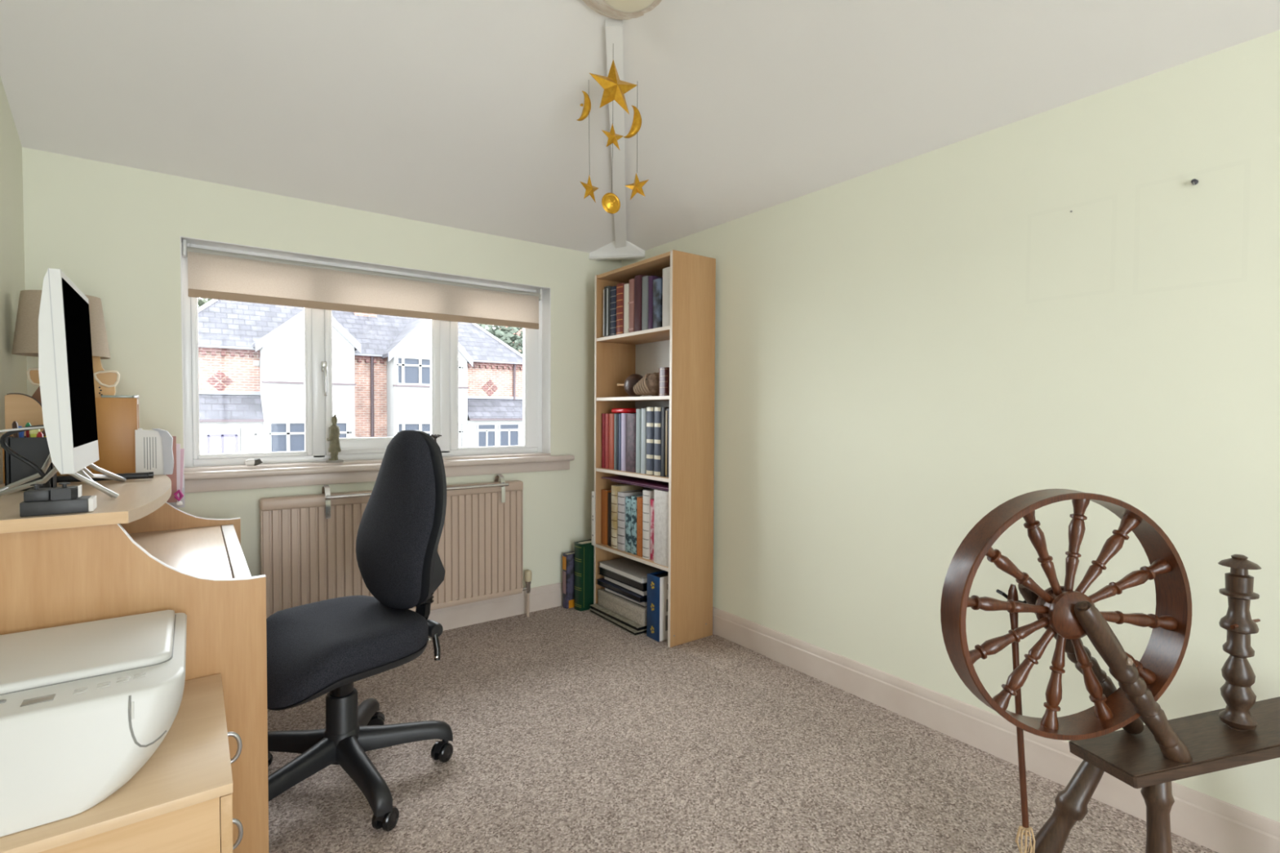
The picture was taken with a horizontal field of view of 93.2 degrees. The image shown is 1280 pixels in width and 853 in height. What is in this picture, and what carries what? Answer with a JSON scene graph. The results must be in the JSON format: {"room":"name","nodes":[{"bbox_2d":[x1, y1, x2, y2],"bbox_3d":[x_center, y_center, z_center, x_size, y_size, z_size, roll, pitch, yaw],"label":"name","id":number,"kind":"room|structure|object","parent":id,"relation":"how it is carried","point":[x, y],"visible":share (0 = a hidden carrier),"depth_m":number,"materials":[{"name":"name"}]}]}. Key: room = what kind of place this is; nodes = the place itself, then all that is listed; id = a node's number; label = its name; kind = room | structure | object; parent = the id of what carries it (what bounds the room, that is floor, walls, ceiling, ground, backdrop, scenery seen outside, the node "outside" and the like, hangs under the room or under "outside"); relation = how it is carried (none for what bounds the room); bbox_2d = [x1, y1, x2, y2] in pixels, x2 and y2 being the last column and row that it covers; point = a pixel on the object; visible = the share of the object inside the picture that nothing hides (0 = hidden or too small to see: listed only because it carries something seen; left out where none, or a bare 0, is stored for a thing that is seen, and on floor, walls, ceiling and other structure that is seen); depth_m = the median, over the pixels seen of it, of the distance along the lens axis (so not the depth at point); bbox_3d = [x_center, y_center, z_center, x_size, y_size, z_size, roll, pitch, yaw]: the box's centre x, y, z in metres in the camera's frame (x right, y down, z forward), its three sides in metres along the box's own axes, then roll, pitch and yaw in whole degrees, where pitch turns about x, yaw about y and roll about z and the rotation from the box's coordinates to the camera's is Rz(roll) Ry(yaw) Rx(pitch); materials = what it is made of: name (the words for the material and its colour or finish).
{"room":"home office","nodes":[
{"label":"home office","id":0,"kind":"room"},
{"bbox_2d":[0,75,26,484],"bbox_3d":[-0.703,-0.164,0.011,0.100,2.720,5.662,-1,2,-36],"label":"wall","id":1,"kind":"structure","parent":0,"point":[13,367],"depth_m":2.12,"materials":[{"name":"paint"}]},
{"bbox_2d":[22,146,621,587],"bbox_3d":[-1.307,0.015,3.239,2.964,2.187,0.364,-1,2,-36],"label":"wall","id":2,"kind":"structure","parent":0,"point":[115,231],"depth_m":2.76,"materials":[{"name":"paint"}]},
{"bbox_2d":[244,458,262,466],"bbox_3d":[-1.766,0.163,2.768,0.033,0.033,0.072,2,2,43],"label":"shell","id":3,"kind":"object","parent":2,"relation":"on","point":[251,462],"visible":1,"depth_m":2.75,"materials":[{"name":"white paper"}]},
{"bbox_2d":[325,414,343,462],"bbox_3d":[-1.503,0.058,2.978,0.076,0.234,0.076,1,2,39],"label":"figurine","id":4,"kind":"object","parent":2,"relation":"on","point":[334,430],"visible":1,"depth_m":2.96,"materials":[{"name":"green stone"}]},
{"bbox_2d":[182,239,542,328],"bbox_3d":[-1.292,-0.696,3.143,1.727,0.247,0.069,-1,2,-36],"label":"roller blind","id":5,"kind":"object","parent":2,"relation":"attached to","point":[214,274],"visible":1,"depth_m":2.99,"materials":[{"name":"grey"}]},
{"bbox_2d":[180,235,551,469],"bbox_3d":[-1.301,-0.325,3.189,1.775,1.000,0.161,-1,2,-36],"label":"window","id":6,"kind":"structure","parent":2,"relation":"attached to","point":[317,323],"depth_m":3.09,"materials":[{"name":"white plastic"}]},
{"bbox_2d":[258,480,532,618],"bbox_3d":[-1.182,0.714,3.141,1.340,0.795,0.104,-1,2,-36],"label":"radiator","id":7,"kind":"object","parent":2,"relation":"attached to","point":[306,557],"visible":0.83,"depth_m":2.94,"materials":[{"name":"beige metal"}]},
{"bbox_2d":[321,474,508,519],"bbox_3d":[-1.129,0.351,3.127,0.905,0.153,0.140,-1,2,-36],"label":"towel rail","id":8,"kind":"object","parent":7,"relation":"attached to","point":[326,488],"visible":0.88,"depth_m":2.91,"materials":[{"name":"silver metal"}]},
{"bbox_2d":[430,434,441,441],"bbox_3d":[-1.100,0.105,3.258,0.064,0.130,0.067,-1,2,-36],"label":"ornament","id":9,"kind":"object","parent":2,"relation":"on","point":[435,437],"visible":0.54,"depth_m":3.25,"materials":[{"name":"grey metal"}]},
{"bbox_2d":[427,582,562,631],"bbox_3d":[-1.244,1.041,3.160,2.748,0.140,0.016,-1,2,-36],"label":"baseboard","id":10,"kind":"structure","parent":2,"relation":"attached to","point":[549,596],"depth_m":3.47,"materials":[{"name":"beige paint"}]},
{"bbox_2d":[0,0,1279,253],"bbox_3d":[0.411,-1.310,0.863,2.971,0.703,5.802,-1,2,-36],"label":"ceiling","id":11,"kind":"structure","parent":0,"point":[463,114],"depth_m":2.30,"materials":[{"name":"paint"}]},
{"bbox_2d":[577,59,648,213],"bbox_3d":[-0.109,-1.223,2.414,0.286,0.743,0.088,0,2,-7],"label":"mobile","id":12,"kind":"object","parent":11,"relation":"hanging from","point":[615,88],"visible":0.98,"depth_m":2.40,"materials":[{"name":"gold"}]},
{"bbox_2d":[582,0,661,20],"bbox_3d":[-0.038,-1.547,2.155,0.384,0.061,0.384,-1,2,-36],"label":"ceiling light","id":13,"kind":"object","parent":11,"relation":"attached to","point":[620,10],"visible":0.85,"depth_m":2.22,"materials":[{"name":"paint"}]},
{"bbox_2d":[266,605,1217,852],"bbox_3d":[0.351,1.236,1.020,2.964,0.120,5.962,-1,2,-36],"label":"floor","id":14,"kind":"structure","parent":0,"point":[574,731],"depth_m":2.03,"materials":[{"name":"carpet"}]},
{"bbox_2d":[0,673,243,852],"bbox_3d":[-1.114,0.903,1.183,0.568,0.520,0.566,-1,2,-36],"label":"drawer pedestal","id":15,"kind":"object","parent":14,"relation":"on","point":[180,800],"visible":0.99,"depth_m":1.08,"materials":[{"name":"brown wood"}]},
{"bbox_2d":[0,609,186,837],"bbox_3d":[-1.159,0.547,1.159,0.466,0.190,0.510,-1,2,-36],"label":"printer","id":16,"kind":"object","parent":15,"relation":"on","point":[85,706],"visible":1,"depth_m":1.06,"materials":[{"name":"white plastic"}]},
{"bbox_2d":[0,474,268,852],"bbox_3d":[-1.580,0.665,1.866,0.642,0.957,1.124,-1,2,-36],"label":"computer desk","id":17,"kind":"object","parent":14,"relation":"on","point":[136,553],"visible":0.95,"depth_m":1.54,"materials":[{"name":"brown wood"}]},
{"bbox_2d":[2,392,44,483],"bbox_3d":[-2.002,0.036,1.969,0.094,0.289,0.055,-1,2,-36],"label":"wooden board","id":18,"kind":"object","parent":17,"relation":"on","point":[21,408],"visible":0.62,"depth_m":1.98,"materials":[{"name":"brown"}]},
{"bbox_2d":[4,435,57,491],"bbox_3d":[-1.827,0.108,1.815,0.112,0.155,0.135,-1,2,-36],"label":"box","id":19,"kind":"object","parent":17,"relation":"on","point":[36,450],"visible":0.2,"depth_m":1.77,"materials":[{"name":"black plastic"}]},
{"bbox_2d":[12,421,18,437],"bbox_3d":[-1.811,0.082,1.761,0.021,0.195,0.013,-1,2,-36],"label":"pen","id":20,"kind":"object","parent":19,"relation":"in","point":[15,424],"visible":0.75,"depth_m":1.75,"materials":[{"name":"brown"}]},
{"bbox_2d":[18,426,24,437],"bbox_3d":[-1.823,0.089,1.785,0.026,0.180,0.018,1,2,31],"label":"pen","id":21,"kind":"object","parent":19,"relation":"in","point":[21,434],"visible":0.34,"depth_m":1.78,"materials":[{"name":"blue"}]},
{"bbox_2d":[25,422,31,437],"bbox_3d":[-1.819,0.083,1.805,0.014,0.190,0.016,1,2,31],"label":"pen","id":22,"kind":"object","parent":19,"relation":"in","point":[27,433],"visible":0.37,"depth_m":1.80,"materials":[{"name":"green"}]},
{"bbox_2d":[29,429,40,437],"bbox_3d":[-1.792,0.090,1.794,0.023,0.176,0.023,1,2,31],"label":"pen","id":23,"kind":"object","parent":19,"relation":"in","point":[33,433],"visible":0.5,"depth_m":1.78,"materials":[{"name":"yellow"}]},
{"bbox_2d":[19,482,96,516],"bbox_3d":[-1.343,0.164,1.401,0.121,0.069,0.069,-1,2,-36],"label":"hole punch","id":24,"kind":"object","parent":17,"relation":"on","point":[63,500],"visible":1,"depth_m":1.38,"materials":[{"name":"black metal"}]},
{"bbox_2d":[0,268,126,497],"bbox_3d":[-1.612,-0.097,1.674,0.279,0.574,0.614,-1,2,-36],"label":"computer monitor","id":25,"kind":"object","parent":17,"relation":"on","point":[65,362],"visible":0.98,"depth_m":1.48,"materials":[{"name":"white"}]},
{"bbox_2d":[0,426,44,432],"bbox_3d":[-1.629,0.017,1.540,0.013,0.038,0.220,1,2,38],"label":"cable","id":26,"kind":"object","parent":25,"relation":"attached to","point":[39,427],"visible":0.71,"depth_m":1.57,"materials":[{"name":"white plastic"}]},
{"bbox_2d":[0,424,50,488],"bbox_3d":[-1.617,0.087,1.610,0.120,0.187,0.029,-1,2,-36],"label":"cable","id":27,"kind":"object","parent":25,"relation":"attached to","point":[2,439],"visible":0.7,"depth_m":1.59,"materials":[{"name":"black plastic"}]},
{"bbox_2d":[11,289,119,475],"bbox_3d":[-2.066,-0.147,2.169,0.256,0.642,0.256,1,2,12],"label":"table lamp","id":28,"kind":"object","parent":17,"relation":"on","point":[25,342],"visible":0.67,"depth_m":2.12,"materials":[{"name":"fabric"}]},
{"bbox_2d":[0,474,171,533],"bbox_3d":[-1.662,0.202,1.792,0.433,0.029,1.123,-1,2,-36],"label":"shelf","id":29,"kind":"object","parent":17,"relation":"attached to","point":[136,499],"depth_m":1.47,"materials":[{"name":"brown wood"}]},
{"bbox_2d":[57,471,153,483],"bbox_3d":[-1.752,0.166,1.981,0.248,0.022,0.030,-1,2,-36],"label":"bar","id":30,"kind":"object","parent":17,"relation":"on","point":[150,474],"visible":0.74,"depth_m":2.00,"materials":[{"name":"black plastic"}]},
{"bbox_2d":[87,397,139,474],"bbox_3d":[-1.902,0.036,2.189,0.138,0.278,0.088,-1,2,-36],"label":"magazine file","id":31,"kind":"object","parent":17,"relation":"on","point":[117,419],"visible":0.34,"depth_m":2.16,"materials":[{"name":"cardboard"}]},
{"bbox_2d":[101,395,138,398],"bbox_3d":[-1.883,-0.109,2.194,0.100,0.010,0.070,-1,2,-36],"label":"coaster","id":32,"kind":"object","parent":31,"relation":"on","point":[102,396],"visible":0.95,"depth_m":2.17,"materials":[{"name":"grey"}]},
{"bbox_2d":[134,428,173,475],"bbox_3d":[-1.764,0.091,2.201,0.109,0.168,0.044,-1,2,-36],"label":"router","id":33,"kind":"object","parent":17,"relation":"on","point":[153,448],"visible":0.94,"depth_m":2.20,"materials":[{"name":"white plastic"}]},
{"bbox_2d":[165,435,184,507],"bbox_3d":[-1.842,0.183,2.391,0.068,0.290,0.079,-1,2,-36],"label":"bundle","id":34,"kind":"object","parent":17,"relation":"on","point":[176,500],"visible":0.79,"depth_m":2.39,"materials":[{"name":"pink"}]},
{"bbox_2d":[266,430,453,831],"bbox_3d":[-0.942,0.581,1.915,0.647,1.127,0.666,2,2,39],"label":"office chair","id":35,"kind":"object","parent":14,"relation":"on","point":[315,650],"visible":0.86,"depth_m":1.94,"materials":[{"name":"fabric"}]},
{"bbox_2d":[266,595,428,708],"bbox_3d":[-0.963,0.693,1.922,0.516,0.170,0.480,2,2,39],"label":"seat cushion","id":36,"kind":"object","parent":35,"relation":"on","point":[314,650],"depth_m":1.80,"materials":[{"name":"black fabric"}]},
{"bbox_2d":[355,430,435,609],"bbox_3d":[-0.835,0.315,2.065,0.426,0.603,0.164,2,2,39],"label":"backrest","id":37,"kind":"object","parent":35,"relation":"on","point":[396,540],"depth_m":1.99,"materials":[{"name":"black fabric"}]},
{"bbox_2d":[562,551,574,608],"bbox_3d":[-0.375,0.935,3.736,0.221,0.328,0.053,-1,2,-40],"label":"book","id":38,"kind":"object","parent":14,"relation":"on","point":[568,562],"visible":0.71,"depth_m":3.66,"materials":[{"name":"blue paper"}]},
{"bbox_2d":[573,539,593,611],"bbox_3d":[-0.280,0.899,3.711,0.261,0.402,0.076,-1,2,-40],"label":"book","id":39,"kind":"object","parent":14,"relation":"on","point":[584,550],"visible":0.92,"depth_m":3.63,"materials":[{"name":"green paper"}]},
{"bbox_2d":[589,608,646,635],"bbox_3d":[-0.037,1.099,3.506,0.315,0.018,0.475,-1,2,-35],"label":"portfolio","id":40,"kind":"object","parent":14,"relation":"on","point":[628,629],"visible":0.27,"depth_m":3.35,"materials":[{"name":"black"}]},
{"bbox_2d":[590,603,646,631],"bbox_3d":[-0.034,1.078,3.510,0.305,0.022,0.470,-1,2,-37],"label":"portfolio","id":41,"kind":"object","parent":40,"relation":"on","point":[597,608],"visible":0.27,"depth_m":3.40,"materials":[{"name":"black"}]},
{"bbox_2d":[597,588,646,626],"bbox_3d":[-0.009,1.022,3.509,0.267,0.090,0.458,-1,2,-36],"label":"storage box","id":42,"kind":"object","parent":41,"relation":"on","point":[634,612],"visible":0.44,"depth_m":3.40,"materials":[{"name":"cardboard"}]},
{"bbox_2d":[604,587,646,607],"bbox_3d":[0.003,0.960,3.509,0.245,0.030,0.390,-1,2,-38],"label":"ring binder","id":43,"kind":"object","parent":42,"relation":"on","point":[643,604],"visible":0.21,"depth_m":3.41,"materials":[{"name":"white plastic"}]},
{"bbox_2d":[596,577,646,602],"bbox_3d":[-0.020,0.928,3.513,0.275,0.028,0.435,-1,2,-36],"label":"document folder","id":44,"kind":"object","parent":43,"relation":"on","point":[601,582],"visible":0.27,"depth_m":3.41,"materials":[{"name":"black"}]},
{"bbox_2d":[603,576,646,596],"bbox_3d":[0.001,0.898,3.506,0.250,0.030,0.410,-1,2,-35],"label":"document folder","id":45,"kind":"object","parent":44,"relation":"on","point":[640,593],"visible":0.25,"depth_m":3.40,"materials":[{"name":"black"}]},
{"bbox_2d":[598,566,647,591],"bbox_3d":[-0.009,0.860,3.506,0.265,0.042,0.435,-1,2,-37],"label":"ring binder","id":46,"kind":"object","parent":45,"relation":"on","point":[642,587],"visible":0.27,"depth_m":3.40,"materials":[{"name":"black"}]},
{"bbox_2d":[599,557,662,583],"bbox_3d":[-0.008,0.823,3.500,0.270,0.028,0.435,-1,2,-36],"label":"document folder","id":47,"kind":"object","parent":46,"relation":"on","point":[631,569],"visible":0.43,"depth_m":3.46,"materials":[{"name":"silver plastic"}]},
{"bbox_2d":[591,249,715,647],"bbox_3d":[0.052,0.109,3.422,0.305,2.003,0.743,-1,2,-36],"label":"bookcase","id":48,"kind":"object","parent":14,"relation":"on","point":[686,346],"depth_m":3.16,"materials":[{"name":"beige"}]},
{"bbox_2d":[601,413,605,468],"bbox_3d":[-0.143,0.084,3.668,0.200,0.325,0.036,-1,2,-36],"label":"book","id":49,"kind":"object","parent":48,"relation":"on","point":[603,415],"visible":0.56,"depth_m":3.60,"materials":[{"name":"red paper"}]},
{"bbox_2d":[601,488,611,545],"bbox_3d":[-0.138,0.540,3.669,0.200,0.325,0.063,-1,2,-36],"label":"book","id":50,"kind":"object","parent":48,"relation":"on","point":[605,492],"visible":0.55,"depth_m":3.60,"materials":[{"name":"brown paper"}]},
{"bbox_2d":[604,413,608,468],"bbox_3d":[-0.120,0.085,3.636,0.200,0.325,0.036,-1,2,-36],"label":"book","id":51,"kind":"object","parent":48,"relation":"on","point":[606,438],"visible":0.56,"depth_m":3.57,"materials":[{"name":"red paper"}]},
{"bbox_2d":[603,285,611,337],"bbox_3d":[-0.122,-0.674,3.617,0.203,0.300,0.055,-1,2,-36],"label":"book","id":52,"kind":"object","parent":48,"relation":"on","point":[606,291],"visible":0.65,"depth_m":3.55,"materials":[{"name":"grey paper"}]},
{"bbox_2d":[607,492,611,546],"bbox_3d":[-0.101,0.548,3.625,0.200,0.312,0.044,-1,2,-36],"label":"book","id":53,"kind":"object","parent":48,"relation":"on","point":[609,541],"visible":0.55,"depth_m":3.56,"materials":[{"name":"black paper"}]},
{"bbox_2d":[608,413,614,469],"bbox_3d":[-0.091,0.086,3.597,0.200,0.325,0.053,-1,2,-36],"label":"book","id":54,"kind":"object","parent":48,"relation":"on","point":[611,416],"visible":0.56,"depth_m":3.53,"materials":[{"name":"red paper"}]},
{"bbox_2d":[610,285,616,335],"bbox_3d":[-0.081,-0.667,3.568,0.201,0.288,0.059,-1,2,-36],"label":"book","id":55,"kind":"object","parent":48,"relation":"on","point":[613,289],"visible":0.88,"depth_m":3.50,"materials":[{"name":"blue paper"}]},
{"bbox_2d":[613,413,617,470],"bbox_3d":[-0.066,0.087,3.563,0.200,0.325,0.023,-1,2,-36],"label":"book","id":56,"kind":"object","parent":48,"relation":"on","point":[615,415],"visible":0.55,"depth_m":3.50,"materials":[{"name":"grey paper"}]},
{"bbox_2d":[611,408,641,413],"bbox_3d":[-0.074,-0.093,3.545,0.150,0.028,0.190,-1,2,-36],"label":"pouch","id":57,"kind":"object","parent":56,"relation":"on","point":[614,410],"visible":0.82,"depth_m":3.46,"materials":[{"name":"red plastic"}]},
{"bbox_2d":[616,413,618,470],"bbox_3d":[-0.052,0.088,3.545,0.200,0.325,0.016,-1,2,-36],"label":"book","id":58,"kind":"object","parent":48,"relation":"on","point":[617,424],"visible":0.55,"depth_m":3.48,"materials":[{"name":"black paper"}]},
{"bbox_2d":[618,413,621,470],"bbox_3d":[-0.039,0.088,3.527,0.200,0.325,0.019,-1,2,-36],"label":"book","id":59,"kind":"object","parent":48,"relation":"on","point":[620,415],"visible":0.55,"depth_m":3.47,"materials":[{"name":"blue paper"}]},
{"bbox_2d":[616,283,626,334],"bbox_3d":[-0.043,-0.668,3.513,0.201,0.294,0.063,-1,2,-36],"label":"book","id":60,"kind":"object","parent":48,"relation":"on","point":[620,287],"visible":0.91,"depth_m":3.44,"materials":[{"name":"red paper"}]},
{"bbox_2d":[623,283,629,333],"bbox_3d":[-0.001,-0.661,3.462,0.200,0.282,0.045,-1,2,-36],"label":"book","id":61,"kind":"object","parent":48,"relation":"on","point":[626,286],"visible":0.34,"depth_m":3.40,"materials":[{"name":"beige paper"}]},
{"bbox_2d":[611,484,643,548],"bbox_3d":[-0.077,0.524,3.574,0.201,0.362,0.056,-1,2,-36],"label":"book","id":62,"kind":"object","parent":48,"relation":"on","point":[615,489],"visible":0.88,"depth_m":3.51,"materials":[{"name":"brown paper"}]},
{"bbox_2d":[625,496,631,552],"bbox_3d":[0.009,0.553,3.472,0.200,0.312,0.053,-1,2,-36],"label":"book","id":63,"kind":"object","parent":48,"relation":"on","point":[628,499],"visible":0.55,"depth_m":3.41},
{"bbox_2d":[621,413,635,471],"bbox_3d":[-0.019,0.087,3.500,0.200,0.328,0.041,-1,2,-36],"label":"book","id":64,"kind":"object","parent":48,"relation":"on","point":[623,415],"visible":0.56,"depth_m":3.43,"materials":[{"name":"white paper"}]},
{"bbox_2d":[617,489,643,551],"bbox_3d":[-0.035,0.542,3.521,0.201,0.330,0.068,-1,2,-36],"label":"book","id":65,"kind":"object","parent":48,"relation":"on","point":[621,495],"visible":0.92,"depth_m":3.46,"materials":[{"name":"grey paper"}]},
{"bbox_2d":[617,373,643,396],"bbox_3d":[-0.051,-0.235,3.495,0.133,0.133,0.266,-1,2,-36],"label":"maraca","id":66,"kind":"object","parent":48,"relation":"on","point":[631,380],"visible":0.57,"depth_m":3.42,"materials":[{"name":"brown"}]},
{"bbox_2d":[626,413,635,472],"bbox_3d":[0.025,0.091,3.441,0.200,0.325,0.095,-1,2,-36],"label":"book","id":67,"kind":"object","parent":48,"relation":"on","point":[630,418],"visible":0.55,"depth_m":3.38,"materials":[{"name":"paper"}]},
{"bbox_2d":[627,278,634,332],"bbox_3d":[0.030,-0.668,3.419,0.201,0.300,0.050,-1,2,-36],"label":"book","id":68,"kind":"object","parent":48,"relation":"on","point":[631,302],"visible":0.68,"depth_m":3.35,"materials":[{"name":"red paper"}]},
{"bbox_2d":[631,494,643,555],"bbox_3d":[0.042,0.549,3.426,0.200,0.322,0.053,-1,2,-36],"label":"book","id":69,"kind":"object","parent":48,"relation":"on","point":[633,498],"visible":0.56,"depth_m":3.36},
{"bbox_2d":[635,408,641,473],"bbox_3d":[0.067,0.079,3.380,0.200,0.353,0.043,-1,2,-36],"label":"book","id":70,"kind":"object","parent":48,"relation":"on","point":[638,411],"visible":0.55,"depth_m":3.32,"materials":[{"name":"grey paper"}]},
{"bbox_2d":[634,275,645,331],"bbox_3d":[0.063,-0.671,3.370,0.200,0.309,0.061,-1,2,-36],"label":"book","id":71,"kind":"object","parent":48,"relation":"on","point":[638,278],"visible":0.34,"depth_m":3.30,"materials":[{"name":"red paper"}]},
{"bbox_2d":[636,496,643,556],"bbox_3d":[0.075,0.550,3.377,0.200,0.322,0.056,-1,2,-36],"label":"book","id":72,"kind":"object","parent":48,"relation":"on","point":[639,500],"visible":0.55,"depth_m":3.31,"materials":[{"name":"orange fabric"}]},
{"bbox_2d":[640,408,646,474],"bbox_3d":[0.095,0.079,3.342,0.200,0.355,0.044,-1,2,-36],"label":"book","id":73,"kind":"object","parent":48,"relation":"on","point":[643,424],"visible":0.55,"depth_m":3.28,"materials":[{"name":"grey paper"}]},
{"bbox_2d":[641,275,648,330],"bbox_3d":[0.103,-0.662,3.321,0.200,0.294,0.054,-1,2,-36],"label":"book","id":74,"kind":"object","parent":48,"relation":"on","point":[645,279],"visible":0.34,"depth_m":3.26,"materials":[{"name":"grey paper"}]},
{"bbox_2d":[633,372,658,395],"bbox_3d":[0.052,-0.230,3.304,0.198,0.131,0.122,1,2,19],"label":"ornament","id":75,"kind":"object","parent":48,"relation":"on","point":[648,384],"visible":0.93,"depth_m":3.26,"materials":[{"name":"beige"}]},
{"bbox_2d":[642,488,655,559],"bbox_3d":[0.105,0.529,3.324,0.201,0.368,0.054,-1,2,-36],"label":"book","id":76,"kind":"object","parent":48,"relation":"on","point":[647,495],"visible":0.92,"depth_m":3.26,"materials":[{"name":"white paper"}]},
{"bbox_2d":[646,407,654,475],"bbox_3d":[0.126,0.077,3.294,0.201,0.362,0.058,-1,2,-36],"label":"book","id":77,"kind":"object","parent":48,"relation":"on","point":[650,411],"visible":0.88,"depth_m":3.23,"materials":[{"name":"blue paper"}]},
{"bbox_2d":[649,498,653,560],"bbox_3d":[0.147,0.551,3.285,0.200,0.326,0.052,-1,2,-36],"label":"book","id":78,"kind":"object","parent":48,"relation":"on","point":[651,557],"visible":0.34,"depth_m":3.23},
{"bbox_2d":[648,275,662,328],"bbox_3d":[0.131,-0.658,3.283,0.200,0.288,0.034,-1,2,-36],"label":"book","id":79,"kind":"object","parent":48,"relation":"on","point":[651,278],"visible":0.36,"depth_m":3.22,"materials":[{"name":"purple paper"}]},
{"bbox_2d":[653,407,662,476],"bbox_3d":[0.166,0.078,3.241,0.201,0.362,0.054,-1,2,-36],"label":"book","id":80,"kind":"object","parent":48,"relation":"on","point":[658,411],"visible":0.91,"depth_m":3.17,"materials":[{"name":"blue paper"}]},
{"bbox_2d":[653,278,662,328],"bbox_3d":[0.164,-0.644,3.239,0.200,0.262,0.067,-1,2,-36],"label":"book","id":81,"kind":"object","parent":48,"relation":"on","point":[657,283],"visible":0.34,"depth_m":3.17,"materials":[{"name":"paper"}]},
{"bbox_2d":[653,488,668,567],"bbox_3d":[0.193,0.524,3.203,0.220,0.385,0.121,-1,2,-36],"label":"book","id":82,"kind":"object","parent":48,"relation":"on","point":[660,496],"visible":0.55,"depth_m":3.13,"materials":[{"name":"white paper"}]},
{"bbox_2d":[610,480,668,490],"bbox_3d":[0.083,0.320,3.388,0.245,0.006,0.530,-1,2,-36],"label":"document folder","id":83,"kind":"object","parent":82,"relation":"on","point":[611,480],"visible":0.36,"depth_m":3.29,"materials":[{"name":"purple"}]},
{"bbox_2d":[600,475,668,489],"bbox_3d":[0.056,0.311,3.424,0.245,0.006,0.640,-1,2,-36],"label":"document folder","id":84,"kind":"object","parent":83,"relation":"on","point":[664,485],"visible":0.43,"depth_m":3.40,"materials":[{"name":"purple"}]},
{"bbox_2d":[658,367,669,395],"bbox_3d":[0.159,-0.234,3.194,0.111,0.148,0.073,-1,2,-36],"label":"book","id":85,"kind":"object","parent":48,"relation":"on","point":[664,372],"visible":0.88,"depth_m":3.15,"materials":[{"name":"red paper"}]},
{"bbox_2d":[661,407,669,476],"bbox_3d":[0.199,0.079,3.206,0.200,0.362,0.034,-1,2,-36],"label":"book","id":86,"kind":"object","parent":48,"relation":"on","point":[664,409],"visible":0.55,"depth_m":3.14,"materials":[{"name":"black paper"}]},
{"bbox_2d":[662,266,670,326],"bbox_3d":[0.217,-0.663,3.162,0.200,0.305,0.083,-1,2,-36],"label":"book","id":87,"kind":"object","parent":48,"relation":"on","point":[666,271],"visible":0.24,"depth_m":3.10,"materials":[{"name":"grey paper"}]},
{"bbox_2d":[665,408,669,477],"bbox_3d":[0.229,0.084,3.163,0.202,0.355,0.062,-1,2,-36],"label":"book","id":88,"kind":"object","parent":48,"relation":"on","point":[667,411],"visible":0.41,"depth_m":3.12,"materials":[{"name":"black paper"}]},
{"bbox_2d":[646,570,668,641],"bbox_3d":[0.174,0.947,3.253,0.273,0.336,0.105,-1,2,-36],"label":"box file","id":89,"kind":"object","parent":14,"relation":"on","point":[657,582],"visible":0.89,"depth_m":3.16,"materials":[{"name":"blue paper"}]},
{"bbox_2d":[940,488,1279,852],"bbox_3d":[1.162,0.660,1.394,0.978,1.033,0.219,0,2,-5],"label":"wheel","id":90,"kind":"object","parent":14,"relation":"on","point":[1154,754],"visible":1,"depth_m":1.34,"materials":[{"name":"brown wood"}]},
{"bbox_2d":[621,29,1279,822],"bbox_3d":[1.598,0.070,1.721,0.100,2.187,5.662,-1,2,-36],"label":"wall","id":91,"kind":"structure","parent":0,"point":[909,350],"depth_m":2.05,"materials":[{"name":"paint"}]},
{"bbox_2d":[604,17,626,248],"bbox_3d":[-0.110,-1.341,3.073,0.066,0.541,1.475,0,2,-1],"label":"trim","id":92,"kind":"structure","parent":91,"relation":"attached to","point":[614,28],"depth_m":2.83,"materials":[{"name":"white paint"}]},
{"bbox_2d":[588,240,644,260],"bbox_3d":[-0.143,-1.106,3.766,0.354,0.121,0.093,1,2,10],"label":"trim","id":93,"kind":"structure","parent":91,"relation":"attached to","point":[609,251],"depth_m":3.75,"materials":[{"name":"white paint"}]},
{"bbox_2d":[674,635,765,671],"bbox_3d":[0.393,1.122,3.013,0.290,0.004,0.350,-1,2,-36],"label":"carpet","id":94,"kind":"structure","parent":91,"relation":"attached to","point":[722,654],"depth_m":3.00,"materials":[{"name":"carpet"}]},
{"bbox_2d":[712,606,1279,852],"bbox_3d":[1.516,1.092,1.753,0.016,0.140,5.562,-1,2,-36],"label":"baseboard","id":95,"kind":"structure","parent":91,"relation":"attached to","point":[1217,825],"depth_m":2.13,"materials":[{"name":"beige paint"}]},
{"bbox_2d":[1191,178,1198,185],"bbox_3d":[1.540,-0.679,1.682,0.022,0.019,0.014,-1,2,-36],"label":"hook","id":96,"kind":"object","parent":91,"relation":"attached to","point":[1193,181],"visible":1,"depth_m":1.68,"materials":[{"name":"grey"}]},
{"label":"outside","id":97,"kind":"structure","parent":0,"visible":0},
{"bbox_3d":[-13.880,2.046,35.623,100.000,0.200,66.338,-1,2,-36],"label":"ground","id":98,"kind":"structure","parent":97,"visible":0},
{"bbox_2d":[197,297,212,307],"bbox_3d":[-19.483,-2.981,23.892,6.572,10.418,6.549,-1,2,-36],"label":"tree","id":99,"kind":"object","parent":98,"relation":"on","point":[201,302],"visible":0.02,"depth_m":23.89,"materials":[{"name":"green plant"}]},
{"bbox_2d":[197,298,523,454],"bbox_3d":[-11.557,-2.117,23.769,11.766,8.767,10.757,-1,2,-36],"label":"house","id":100,"kind":"structure","parent":98,"relation":"on","point":[251,355],"depth_m":19.59,"materials":[{"name":"paint"}]},
{"bbox_2d":[475,323,523,355],"bbox_3d":[-7.520,-2.262,31.754,5.098,8.697,5.732,-1,2,-36],"label":"tree","id":101,"kind":"object","parent":98,"relation":"on","point":[504,334],"visible":0.22,"depth_m":30.14,"materials":[{"name":"green plant"}]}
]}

